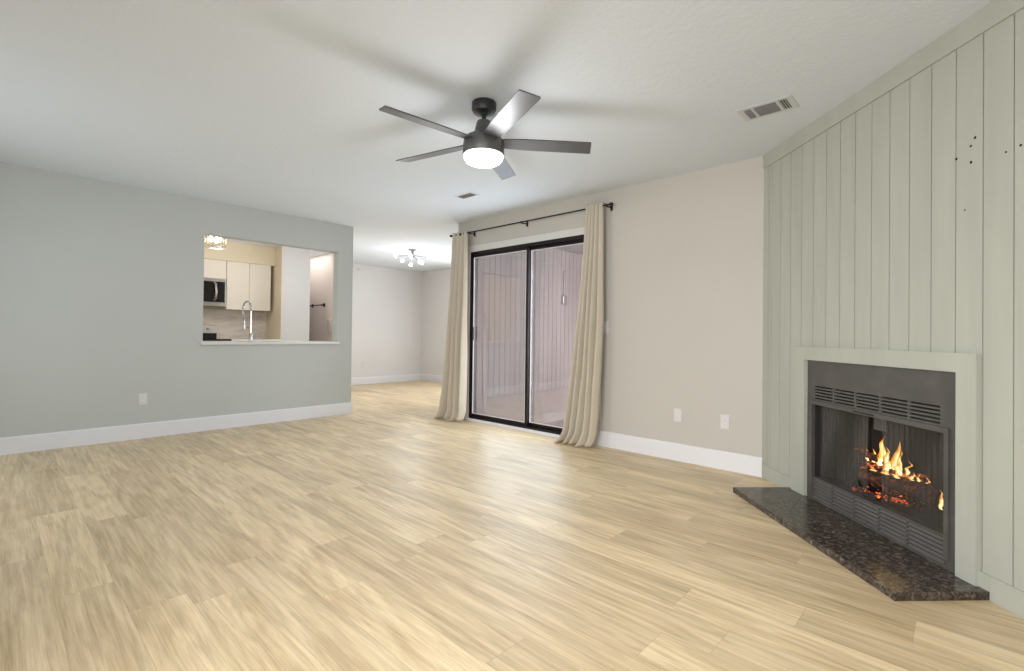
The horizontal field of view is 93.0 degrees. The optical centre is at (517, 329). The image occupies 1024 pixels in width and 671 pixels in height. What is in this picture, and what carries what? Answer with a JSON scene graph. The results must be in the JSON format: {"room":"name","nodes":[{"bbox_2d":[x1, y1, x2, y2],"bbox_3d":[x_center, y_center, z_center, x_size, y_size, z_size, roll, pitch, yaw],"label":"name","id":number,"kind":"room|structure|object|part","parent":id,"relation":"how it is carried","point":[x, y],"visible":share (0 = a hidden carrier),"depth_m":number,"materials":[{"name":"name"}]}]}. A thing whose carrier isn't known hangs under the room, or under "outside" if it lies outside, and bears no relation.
{"room":"living room","nodes":[
{"label":"living room","id":0,"kind":"room"},
{"bbox_2d":[0,162,352,437],"bbox_3d":[-3.773,-0.165,4.714,0.125,2.440,4.600,0,-1,43],"label":"wall","id":1,"kind":"structure","parent":0,"point":[102,282],"depth_m":4.65,"materials":[{"name":"grey paint"}]},
{"bbox_2d":[138,393,147,404],"bbox_3d":[-3.656,0.676,4.745,0.009,0.116,0.072,0,-1,43],"label":"wall outlet","id":2,"kind":"object","parent":1,"relation":"attached to","point":[143,397],"visible":1,"depth_m":4.74,"materials":[{"name":"white plastic"}]},
{"bbox_2d":[0,402,350,454],"bbox_3d":[-3.701,0.983,4.692,0.015,0.145,4.500,0,-1,43],"label":"baseboard","id":3,"kind":"structure","parent":1,"relation":"attached to","point":[63,439],"depth_m":4.82,"materials":[{"name":"white paint"}]},
{"bbox_2d":[203,306,265,311],"bbox_3d":[-5.282,-0.160,7.162,0.120,2.440,2.950,0,-1,43],"label":"wall","id":4,"kind":"structure","parent":0,"point":[206,308],"depth_m":7.63,"materials":[{"name":"paint"}]},
{"bbox_2d":[204,259,225,278],"bbox_3d":[-4.846,-0.925,7.289,0.316,0.283,0.765,0,-1,43],"label":"upper cabinet","id":5,"kind":"object","parent":4,"relation":"attached to","point":[216,269],"visible":0.24,"depth_m":7.34,"materials":[{"name":"beige wood"}]},
{"bbox_2d":[203,278,225,306],"bbox_3d":[-4.817,-0.573,7.249,0.413,0.418,0.755,0,-1,43],"label":"microwave","id":6,"kind":"object","parent":5,"relation":"attached to","point":[214,293],"visible":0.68,"depth_m":7.30,"materials":[{"name":"silver metal"}]},
{"bbox_3d":[-4.760,-0.580,7.118,0.025,0.310,0.620,0,-1,43],"label":"door","id":7,"kind":"part","parent":6,"relation":"part of","materials":[{"name":"black glass"}]},
{"bbox_3d":[-4.542,-0.580,7.301,0.080,0.304,0.033,0,-1,24],"label":"handle","id":8,"kind":"part","parent":6,"relation":"part of","materials":[{"name":"silver metal"}]},
{"bbox_3d":[-4.512,-0.574,7.389,0.022,0.310,0.105,0,-1,43],"label":"control panel","id":9,"kind":"part","parent":6,"relation":"part of","materials":[{"name":"black glass"}]},
{"bbox_2d":[203,309,265,338],"bbox_3d":[-5.237,-0.098,7.113,0.012,0.455,2.940,0,-1,43],"label":"backsplash","id":10,"kind":"structure","parent":4,"relation":"attached to","point":[229,323],"depth_m":7.84,"materials":[{"name":"beige tile"}]},
{"bbox_2d":[220,261,270,310],"bbox_3d":[-4.367,-0.685,7.809,0.316,0.743,0.645,0,-1,43],"label":"upper cabinet","id":11,"kind":"object","parent":4,"relation":"attached to","point":[250,282],"visible":0.98,"depth_m":7.68,"materials":[{"name":"beige wood"}]},
{"bbox_3d":[-4.367,-0.687,7.590,0.019,0.740,0.318,0,-1,43],"label":"door","id":12,"kind":"part","parent":11,"relation":"part of","materials":[{"name":"beige wood"}]},
{"bbox_3d":[-4.148,-0.682,7.826,0.019,0.740,0.318,0,-1,43],"label":"door","id":13,"kind":"part","parent":11,"relation":"part of","materials":[{"name":"beige wood"}]},
{"bbox_2d":[204,238,274,266],"bbox_3d":[-5.107,-1.227,7.016,0.330,0.305,2.940,0,-1,43],"label":"soffit","id":14,"kind":"structure","parent":0,"point":[234,251],"depth_m":7.62,"materials":[{"name":"paint"}]},
{"bbox_2d":[266,246,310,340],"bbox_3d":[-4.003,-0.135,8.289,1.010,2.440,0.460,0,-1,43],"label":"wall","id":15,"kind":"structure","parent":0,"point":[296,261],"depth_m":7.94,"materials":[{"name":"white paint"}]},
{"bbox_2d":[309,253,333,340],"bbox_3d":[-3.461,-0.124,8.720,1.220,2.440,0.110,0,-1,43],"label":"wall","id":16,"kind":"structure","parent":0,"point":[321,266],"depth_m":8.71,"materials":[{"name":"paint"}]},
{"bbox_2d":[310,303,324,307],"bbox_3d":[-3.687,-0.441,8.818,0.715,0.069,0.062,0,-1,43],"label":"towel bar","id":17,"kind":"object","parent":16,"relation":"attached to","point":[323,304],"visible":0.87,"depth_m":8.65,"materials":[{"name":"black metal"}]},
{"bbox_2d":[327,318,330,332],"bbox_3d":[-3.294,-0.075,8.452,0.110,0.260,0.054,0,-1,43],"label":"light switch","id":18,"kind":"object","parent":16,"relation":"attached to","point":[328,319],"visible":1,"depth_m":8.42,"materials":[{"name":"white plastic"}]},
{"bbox_2d":[351,264,421,377],"bbox_3d":[-3.248,-0.110,9.946,0.130,2.440,3.200,0,-1,43],"label":"wall","id":19,"kind":"structure","parent":0,"point":[386,302],"depth_m":10.33,"materials":[{"name":"paint"}]},
{"bbox_2d":[351,374,419,384],"bbox_3d":[-3.035,1.041,10.073,0.015,0.145,2.490,0,-1,43],"label":"baseboard","id":20,"kind":"structure","parent":19,"relation":"attached to","point":[407,377],"depth_m":10.30,"materials":[{"name":"white paint"}]},
{"bbox_2d":[421,268,450,375],"bbox_3d":[-0.538,-0.082,9.586,4.600,2.440,0.150,0,-1,43],"label":"wall","id":21,"kind":"structure","parent":0,"point":[435,284],"depth_m":10.68,"materials":[{"name":"paint"}]},
{"bbox_2d":[420,374,442,382],"bbox_3d":[-0.601,1.065,9.509,4.358,0.145,0.015,0,-1,43],"label":"baseboard","id":22,"kind":"structure","parent":21,"relation":"attached to","point":[426,377],"depth_m":10.70,"materials":[{"name":"white paint"}]},
{"bbox_2d":[0,0,993,271],"bbox_3d":[-1.216,-1.404,4.794,10.500,0.100,8.150,0,-1,43],"label":"ceiling","id":23,"kind":"structure","parent":0,"point":[266,105],"depth_m":2.76,"materials":[{"name":"white paint"}]},
{"bbox_2d":[205,236,225,248],"bbox_3d":[-3.940,-1.222,6.342,0.246,0.300,0.245,0,-1,43],"label":"kitchen ceiling light","id":24,"kind":"object","parent":23,"relation":"attached to","point":[211,238],"visible":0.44,"depth_m":6.32,"materials":[{"name":"white glass"}]},
{"bbox_2d":[394,249,430,266],"bbox_3d":[-1.734,-1.201,8.025,0.440,0.258,0.456,0,-1,43],"label":"flush ceiling light","id":25,"kind":"object","parent":23,"relation":"attached to","point":[411,255],"visible":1,"depth_m":8.01,"materials":[{"name":"white glass"}]},
{"bbox_2d":[454,192,479,198],"bbox_3d":[-0.509,-1.341,4.861,0.248,0.008,0.138,0,-1,43],"label":"ceiling vent","id":26,"kind":"object","parent":23,"relation":"in","point":[466,195],"visible":1,"depth_m":4.84,"materials":[{"name":"white metal"}]},
{"bbox_2d":[379,89,590,179],"bbox_3d":[-0.235,-1.175,2.885,1.271,0.370,1.249,0,-1,43],"label":"ceiling fan","id":27,"kind":"object","parent":23,"relation":"hanging from","point":[484,147],"visible":1,"depth_m":2.84,"materials":[{"name":"grey metal"}]},
{"bbox_3d":[-0.483,-1.127,2.661,0.579,0.007,0.112,1,12,-42],"label":"blade","id":28,"kind":"part","parent":27,"relation":"part of","materials":[{"name":"black wood"}]},
{"bbox_3d":[-0.527,-1.123,3.099,0.579,0.007,0.112,0,12,30],"label":"blade","id":29,"kind":"part","parent":27,"relation":"part of","materials":[{"name":"grey wood"}]},
{"bbox_3d":[-0.205,-1.018,2.909,0.240,0.056,0.240,0,-1,43],"label":"lamp shade","id":30,"kind":"part","parent":27,"relation":"part of","materials":[{"name":"white glass"}]},
{"bbox_3d":[-0.124,-1.117,3.276,0.112,0.007,0.579,-12,-3,12],"label":"blade","id":31,"kind":"part","parent":27,"relation":"part of","materials":[{"name":"grey wood"}]},
{"bbox_3d":[-0.053,-1.123,2.568,0.112,0.007,0.579,14,-6,-23],"label":"blade","id":32,"kind":"part","parent":27,"relation":"part of","materials":[{"name":"grey wood"}]},
{"bbox_3d":[0.169,-1.116,2.948,0.579,0.007,0.112,1,-13,-6],"label":"blade","id":33,"kind":"part","parent":27,"relation":"part of","materials":[{"name":"grey wood"}]},
{"bbox_2d":[736,95,799,120],"bbox_3d":[1.512,-1.335,2.940,0.303,0.008,0.192,0,-1,43],"label":"ceiling vent","id":34,"kind":"object","parent":23,"relation":"in","point":[788,102],"visible":1,"depth_m":2.93,"materials":[{"name":"white metal"}]},
{"bbox_2d":[0,380,1023,670],"bbox_3d":[-1.247,1.145,4.770,10.500,0.120,8.150,0,-1,43],"label":"floor","id":35,"kind":"structure","parent":0,"point":[377,536],"depth_m":2.21,"materials":[{"name":"brown wood"}]},
{"bbox_2d":[203,325,230,340],"bbox_3d":[-4.746,0.492,7.144,0.665,1.147,0.760,0,-1,43],"label":"range","id":36,"kind":"object","parent":35,"relation":"on","point":[209,331],"visible":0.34,"depth_m":7.49,"materials":[{"name":"silver metal"}]},
{"bbox_2d":[203,338,230,340],"bbox_3d":[-4.738,0.145,7.144,0.655,0.032,0.756,0,-1,43],"label":"cooktop","id":37,"kind":"object","parent":36,"relation":"in","point":[204,339],"depth_m":7.10,"materials":[{"name":"black glass"}]},
{"bbox_2d":[733,487,989,600],"bbox_3d":[1.692,1.083,2.637,0.404,0.035,1.352,1,-1,-2],"label":"hearth slab","id":38,"kind":"object","parent":35,"relation":"on","point":[900,573],"visible":0.98,"depth_m":2.35,"materials":[{"name":"brown stone"}]},
{"bbox_2d":[807,360,955,571],"bbox_3d":[2.119,0.634,2.639,0.464,0.883,1.044,1,-1,-2],"label":"fireplace","id":39,"kind":"object","parent":38,"relation":"on","point":[850,405],"depth_m":2.68,"materials":[{"name":"grey metal"}]},
{"bbox_3d":[1.911,0.909,2.642,0.004,0.035,0.102,1,-1,-2],"label":"air plate","id":40,"kind":"part","parent":39,"relation":"part of","materials":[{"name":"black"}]},
{"bbox_3d":[1.927,0.931,2.634,0.060,0.008,0.916,1,-1,-2],"label":"firebox sill","id":41,"kind":"part","parent":39,"relation":"part of","materials":[{"name":"grey metal"}]},
{"bbox_2d":[850,486,933,509],"bbox_3d":[2.080,0.926,2.706,0.189,0.028,0.366,1,-1,-25],"label":"embers","id":42,"kind":"object","parent":39,"relation":"on","point":[855,488],"visible":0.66,"depth_m":2.67},
{"bbox_3d":[2.041,0.902,2.643,0.010,0.010,0.316,1,-1,-21],"label":"rail","id":43,"kind":"part","parent":39,"relation":"part of","materials":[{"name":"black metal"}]},
{"bbox_2d":[857,469,936,503],"bbox_3d":[2.045,0.840,2.635,0.102,0.101,0.347,1,-1,-20],"label":"log","id":44,"kind":"object","parent":39,"relation":"on","point":[926,493],"visible":0.92,"depth_m":2.58,"materials":[{"name":"brown wood"}]},
{"bbox_2d":[870,462,926,482],"bbox_3d":[2.089,0.782,2.677,0.046,0.044,0.272,1,0,-21],"label":"log","id":45,"kind":"object","parent":44,"relation":"on","point":[922,477],"visible":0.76,"depth_m":2.64,"materials":[{"name":"brown wood"}]},
{"bbox_2d":[853,445,904,469],"bbox_3d":[2.060,0.742,2.775,0.046,0.121,0.263,1,-1,-26],"label":"log","id":46,"kind":"object","parent":45,"relation":"on","point":[858,449],"visible":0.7,"depth_m":2.82,"materials":[{"name":"brown wood"}]},
{"bbox_2d":[865,438,942,509],"bbox_3d":[2.064,0.750,2.663,0.107,0.310,0.482,1,-1,-11],"label":"fire","id":47,"kind":"object","parent":44,"relation":"on","point":[895,464],"visible":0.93,"depth_m":2.66,"materials":[{"name":"orange"}]},
{"bbox_3d":[2.105,0.893,2.689,0.316,0.088,0.360,1,-1,-21],"label":"fire grate","id":48,"kind":"part","parent":39,"relation":"part of","materials":[{"name":"black metal"}]},
{"bbox_3d":[2.145,0.852,2.729,0.083,0.083,0.282,1,-1,-17],"label":"log","id":49,"kind":"object","parent":39,"relation":"on","visible":0},
{"bbox_2d":[859,461,871,468],"bbox_3d":[2.047,0.784,2.820,0.186,0.050,0.041,1,-1,-29],"label":"log","id":50,"kind":"object","parent":49,"relation":"on","point":[863,465],"visible":0.64,"depth_m":2.78,"materials":[{"name":"brown wood"}]},
{"bbox_3d":[-3.155,0.621,5.829,0.473,0.904,1.700,0,-1,43],"label":"base cabinet","id":51,"kind":"object","parent":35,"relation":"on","visible":0},
{"bbox_2d":[200,341,339,344],"bbox_3d":[-3.028,0.153,5.864,0.650,0.030,1.530,0,-1,43],"label":"ledge","id":52,"kind":"object","parent":51,"relation":"on","point":[203,342],"visible":0.76,"depth_m":5.58,"materials":[{"name":"white stone"}]},
{"bbox_2d":[242,300,254,340],"bbox_3d":[-3.224,-0.108,5.824,0.056,0.488,0.156,0,-1,43],"label":"kitchen faucet","id":53,"kind":"object","parent":52,"relation":"on","point":[246,301],"visible":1,"depth_m":5.82,"materials":[{"name":"silver metal"}]},
{"bbox_3d":[-3.206,-0.089,5.843,0.018,0.270,0.018,0,-1,43],"label":"post","id":54,"kind":"part","parent":53,"relation":"part of","materials":[{"name":"silver metal"}]},
{"bbox_3d":[-4.262,0.630,7.715,0.628,0.893,0.708,0,-1,43],"label":"base cabinet","id":55,"kind":"object","parent":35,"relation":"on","visible":0},
{"bbox_2d":[231,339,280,340],"bbox_3d":[-4.247,0.165,7.706,0.636,0.035,0.713,0,-1,43],"label":"countertop","id":56,"kind":"structure","parent":55,"relation":"on","point":[231,339],"depth_m":7.50,"materials":[{"name":"white stone"}]},
{"bbox_2d":[543,410,564,422],"bbox_3d":[1.690,1.283,6.107,3.400,0.100,3.098,0,-1,43],"label":"porch slab","id":57,"kind":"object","parent":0,"point":[555,415],"visible":0.07,"depth_m":6.89,"materials":[{"name":"concrete"}]},
{"bbox_2d":[545,419,563,426],"bbox_3d":[1.731,1.228,5.946,2.520,0.008,2.280,0,-1,43],"label":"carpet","id":58,"kind":"object","parent":57,"relation":"on","point":[559,423],"visible":0.02,"depth_m":6.29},
{"bbox_2d":[536,248,582,391],"bbox_3d":[0.427,-0.002,7.231,0.015,2.460,2.998,0,-1,43],"label":"wall","id":59,"kind":"structure","parent":0,"point":[556,321],"depth_m":7.40,"materials":[{"name":"paint"}]},
{"bbox_2d":[540,388,567,412],"bbox_3d":[0.421,1.068,7.215,0.025,0.320,2.998,0,-1,43],"label":"trim","id":60,"kind":"structure","parent":59,"relation":"attached to","point":[552,400],"depth_m":7.33,"materials":[{"name":"paint"}]},
{"bbox_2d":[562,271,566,303],"bbox_3d":[0.726,-0.656,7.511,0.040,0.520,0.100,0,-1,43],"label":"outlet box","id":61,"kind":"object","parent":59,"relation":"attached to","point":[564,298],"visible":1,"depth_m":7.50,"materials":[{"name":"silver metal"}]},
{"bbox_2d":[554,244,583,254],"bbox_3d":[1.720,-1.257,6.131,3.400,0.060,3.098,0,-1,43],"label":"ceiling","id":62,"kind":"structure","parent":0,"point":[578,249],"depth_m":7.33,"materials":[{"name":"paint"}]},
{"bbox_2d":[458,156,763,456],"bbox_3d":[0.603,-0.111,4.945,3.599,2.440,0.125,0,-1,43],"label":"wall","id":63,"kind":"structure","parent":0,"point":[683,253],"depth_m":4.13,"materials":[{"name":"beige paint"}]},
{"bbox_2d":[466,235,595,444],"bbox_3d":[0.116,0.080,5.356,1.858,2.055,0.145,0,-1,43],"label":"door","id":64,"kind":"structure","parent":63,"relation":"in","point":[504,392],"depth_m":5.56,"materials":[{"name":"black metal"}]},
{"bbox_3d":[-0.218,0.068,5.651,0.857,1.897,0.004,0,-1,43],"label":"glass pane","id":65,"kind":"part","parent":64,"relation":"part of","materials":[{"name":"clear glass"}]},
{"bbox_3d":[-0.218,0.069,5.651,0.923,1.967,0.028,0,-1,43],"label":"panel","id":66,"kind":"part","parent":64,"relation":"part of","materials":[{"name":"clear glass"}]},
{"bbox_3d":[0.466,0.071,5.078,0.857,1.897,0.004,0,-1,43],"label":"glass pane","id":67,"kind":"part","parent":64,"relation":"part of","materials":[{"name":"clear glass"}]},
{"bbox_3d":[0.465,0.072,5.077,0.923,1.967,0.028,0,-1,43],"label":"panel","id":68,"kind":"part","parent":64,"relation":"part of","materials":[{"name":"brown glass"}]},
{"bbox_2d":[450,202,612,236],"bbox_3d":[0.038,-1.169,5.313,2.348,0.070,0.132,0,-1,43],"label":"curtain rod","id":69,"kind":"object","parent":63,"relation":"attached to","point":[610,203],"visible":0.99,"depth_m":5.17,"materials":[{"name":"black metal"}]},
{"bbox_2d":[435,231,467,420],"bbox_3d":[-0.814,-0.050,5.980,0.546,2.297,0.198,0,-1,43],"label":"curtain","id":70,"kind":"object","parent":69,"relation":"hanging from","point":[453,398],"visible":1,"depth_m":5.90,"materials":[{"name":"beige fabric"}]},
{"bbox_2d":[554,201,603,446],"bbox_3d":[0.585,-0.053,4.666,0.494,2.312,0.204,0,-1,43],"label":"curtain","id":71,"kind":"object","parent":69,"relation":"hanging from","point":[581,418],"visible":1,"depth_m":4.59,"materials":[{"name":"beige fabric"}]},
{"bbox_2d":[466,227,600,442],"bbox_3d":[0.087,0.041,5.325,1.948,2.130,0.012,0,-1,43],"label":"trim","id":72,"kind":"structure","parent":63,"relation":"attached to","point":[576,231],"depth_m":5.56,"materials":[{"name":"white"}]},
{"bbox_2d":[604,321,607,332],"bbox_3d":[0.834,-0.026,4.638,0.072,0.116,0.010,0,-1,43],"label":"light switch","id":73,"kind":"object","parent":63,"relation":"attached to","point":[605,322],"visible":0.59,"depth_m":4.63,"materials":[{"name":"white plastic"}]},
{"bbox_2d":[674,408,681,421],"bbox_3d":[1.363,0.725,4.135,0.072,0.116,0.009,0,-1,43],"label":"wall outlet","id":74,"kind":"object","parent":63,"relation":"attached to","point":[677,411],"visible":1,"depth_m":4.13,"materials":[{"name":"white plastic"}]},
{"bbox_2d":[596,430,761,476],"bbox_3d":[1.307,1.038,4.176,1.477,0.145,0.015,0,-1,43],"label":"baseboard","id":75,"kind":"structure","parent":63,"relation":"attached to","point":[729,461],"depth_m":4.08,"materials":[{"name":"white paint"}]},
{"bbox_2d":[720,414,729,429],"bbox_3d":[1.650,0.734,3.870,0.072,0.116,0.009,0,-1,43],"label":"wall outlet","id":76,"kind":"object","parent":63,"relation":"attached to","point":[724,419],"visible":1,"depth_m":3.87,"materials":[{"name":"white plastic"}]},
{"bbox_2d":[762,166,768,465],"bbox_3d":[1.867,-0.107,3.660,0.004,2.238,0.062,1,-1,-2],"label":"trim","id":77,"kind":"structure","parent":63,"relation":"attached to","point":[766,170],"depth_m":3.66,"materials":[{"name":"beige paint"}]},
{"bbox_2d":[763,0,1023,168],"bbox_3d":[1.941,-1.290,2.195,0.021,0.102,3.016,1,-1,-2],"label":"trim","id":78,"kind":"structure","parent":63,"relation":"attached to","point":[995,12],"depth_m":2.40,"materials":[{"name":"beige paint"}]},
{"bbox_2d":[767,8,1023,591],"bbox_3d":[1.933,-0.121,2.185,0.013,2.340,3.016,1,-1,-2],"label":"paneled wall","id":79,"kind":"structure","parent":0,"point":[899,225],"depth_m":2.27,"materials":[{"name":"green paint"}]},
{"bbox_2d":[791,346,980,585],"bbox_3d":[1.887,0.654,2.653,0.025,1.098,1.272,1,-1,-2],"label":"fireplace surround","id":80,"kind":"object","parent":79,"relation":"attached to","point":[967,366],"visible":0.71,"depth_m":2.10,"materials":[{"name":"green paint"}]},
{"bbox_2d":[762,464,1023,618],"bbox_3d":[1.913,1.049,2.174,0.026,0.099,3.017,1,-1,-2],"label":"baseboard","id":81,"kind":"structure","parent":79,"relation":"attached to","point":[1006,596],"depth_m":1.94,"materials":[{"name":"green paint"}]}
]}

